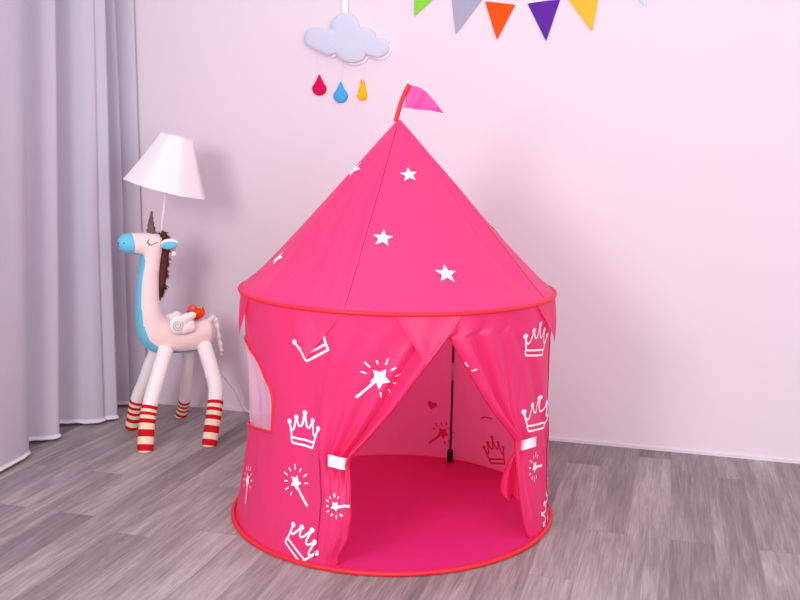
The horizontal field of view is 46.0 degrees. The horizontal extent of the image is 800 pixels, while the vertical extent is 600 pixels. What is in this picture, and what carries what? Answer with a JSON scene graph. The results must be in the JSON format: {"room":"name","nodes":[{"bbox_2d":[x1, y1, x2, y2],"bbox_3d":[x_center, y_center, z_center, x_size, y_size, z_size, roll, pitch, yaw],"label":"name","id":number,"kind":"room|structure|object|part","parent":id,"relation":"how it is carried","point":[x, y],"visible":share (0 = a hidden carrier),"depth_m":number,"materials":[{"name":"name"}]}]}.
{"room":"children's room","nodes":[
{"label":"children's room","id":0,"kind":"room"},
{"bbox_2d":[0,404,799,599],"bbox_3d":[0.374,1.038,1.463,5.440,0.100,5.213,3,10,16],"label":"floor","id":1,"kind":"structure","parent":0,"point":[86,515],"depth_m":2.99,"materials":[{"name":"grey wood"}]},
{"bbox_2d":[117,131,248,452],"bbox_3d":[-0.599,-0.072,4.023,1.154,1.262,0.502,-2,10,-18],"label":"floor lamp","id":2,"kind":"object","parent":1,"relation":"on","point":[169,165],"visible":0.99,"depth_m":3.81,"materials":[{"name":"pink"}]},
{"bbox_3d":[-1.070,0.314,3.984,0.157,0.262,0.058,3,10,16],"label":"leg","id":3,"kind":"part","parent":2,"relation":"part of","materials":[{"name":"white fabric"}]},
{"bbox_3d":[-0.985,0.315,3.830,0.064,0.254,0.167,5,10,26],"label":"leg","id":4,"kind":"part","parent":2,"relation":"part of","materials":[{"name":"white fabric"}]},
{"bbox_3d":[-0.948,-0.543,3.796,0.313,0.264,0.323,-1,9,-8],"label":"lamp shade","id":5,"kind":"part","parent":2,"relation":"part of","materials":[{"name":"white fabric"}]},
{"bbox_3d":[-0.956,-0.027,3.886,0.394,0.510,0.128,-5,11,-33],"label":"belly panel","id":6,"kind":"part","parent":2,"relation":"part of","materials":[{"name":"blue"}]},
{"bbox_3d":[-0.930,0.319,4.106,0.061,0.312,0.183,-3,10,-18],"label":"leg","id":7,"kind":"part","parent":2,"relation":"part of","materials":[{"name":"white"}]},
{"bbox_2d":[187,305,204,319],"bbox_3d":[-0.855,0.051,3.951,0.080,0.068,0.037,-7,12,-40],"label":"bird","id":8,"kind":"object","parent":2,"relation":"on","point":[200,313],"visible":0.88,"depth_m":3.94},
{"bbox_3d":[-0.786,0.304,3.923,0.073,0.254,0.182,-5,11,-31],"label":"leg","id":9,"kind":"part","parent":2,"relation":"part of","materials":[{"name":"white fabric"}]},
{"bbox_3d":[-0.409,0.367,4.162,0.862,0.355,0.251,1,9,0],"label":"power cord","id":10,"kind":"part","parent":2,"relation":"part of","materials":[{"name":"white plastic"}]},
{"bbox_2d":[231,83,556,576],"bbox_3d":[-0.020,0.016,3.096,1.079,1.422,1.078,6,11,29],"label":"tent","id":11,"kind":"object","parent":1,"relation":"on","point":[398,346],"visible":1,"depth_m":2.80,"materials":[{"name":"pink fabric"}]},
{"bbox_3d":[-0.412,0.340,3.048,0.246,0.756,0.848,-2,9,-15],"label":"wall panel","id":12,"kind":"part","parent":11,"relation":"part of","materials":[{"name":"pink fabric"}]},
{"bbox_2d":[314,314,457,565],"bbox_3d":[-0.044,0.403,2.672,0.406,0.749,0.067,0,9,-1],"label":"door curtain","id":13,"kind":"object","parent":11,"relation":"hanging from","point":[365,365],"depth_m":2.65,"materials":[{"name":"pink fabric"}]},
{"bbox_3d":[-0.119,0.253,3.591,0.652,0.750,0.128,-2,9,-13],"label":"wall panel","id":14,"kind":"part","parent":11,"relation":"part of","materials":[{"name":"pink fabric"}]},
{"bbox_3d":[0.388,0.301,3.343,0.135,0.746,0.682,-4,10,-25],"label":"wall panel","id":15,"kind":"part","parent":11,"relation":"part of","materials":[{"name":"pink fabric"}]},
{"bbox_2d":[451,306,549,536],"bbox_3d":[0.332,0.394,2.830,0.073,0.768,0.488,9,13,43],"label":"door curtain","id":16,"kind":"object","parent":11,"relation":"hanging from","point":[504,350],"depth_m":2.84,"materials":[{"name":"pink fabric"}]},
{"bbox_2d":[134,0,799,459],"bbox_3d":[1.100,-0.753,3.661,5.440,2.750,0.100,3,10,16],"label":"wall","id":17,"kind":"structure","parent":0,"point":[644,164],"depth_m":3.79,"materials":[{"name":"pink paint"}]},
{"bbox_2d":[0,0,145,471],"bbox_3d":[-1.636,-0.605,2.945,0.217,2.613,2.798,3,10,16],"label":"curtain","id":18,"kind":"object","parent":17,"relation":"hanging from","point":[72,350],"visible":0.97,"depth_m":3.90,"materials":[{"name":"white fabric"}]},
{"bbox_2d":[304,0,391,65],"bbox_3d":[-0.220,-1.161,3.913,0.378,0.367,0.033,3,10,16],"label":"cloud","id":19,"kind":"object","parent":17,"relation":"attached to","point":[347,40],"visible":1,"depth_m":3.91,"materials":[{"name":"white fabric"}]},
{"bbox_2d":[312,74,326,95],"bbox_3d":[-0.344,-0.956,3.989,0.064,0.179,0.020,3,10,16],"label":"felt raindrop","id":20,"kind":"object","parent":19,"relation":"hanging from","point":[319,88],"visible":1,"depth_m":3.99,"materials":[{"name":"pink"}]},
{"bbox_2d":[333,82,347,102],"bbox_3d":[-0.252,-0.919,3.968,0.063,0.175,0.020,3,10,16],"label":"felt raindrop","id":21,"kind":"object","parent":19,"relation":"hanging from","point":[340,95],"visible":1,"depth_m":3.97,"materials":[{"name":"blue fabric"}]},
{"bbox_2d":[357,80,367,99],"bbox_3d":[-0.159,-0.916,3.941,0.042,0.160,0.020,3,10,16],"label":"felt raindrop","id":22,"kind":"object","parent":19,"relation":"hanging from","point":[362,94],"visible":1,"depth_m":3.94,"materials":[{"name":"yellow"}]},
{"bbox_2d":[158,401,799,463],"bbox_3d":[1.119,0.610,3.815,5.340,0.012,0.007,3,10,16],"label":"baseboard","id":23,"kind":"structure","parent":17,"relation":"attached to","point":[160,402],"depth_m":3.84,"materials":[{"name":"white"}]},
{"bbox_2d":[414,0,645,39],"bbox_3d":[0.512,-1.187,3.707,1.114,0.327,0.009,3,10,16],"label":"bunting","id":24,"kind":"object","parent":17,"relation":"attached to","point":[544,12],"visible":1,"depth_m":3.73,"materials":[{"name":"multicoloured fabric"}]}
]}

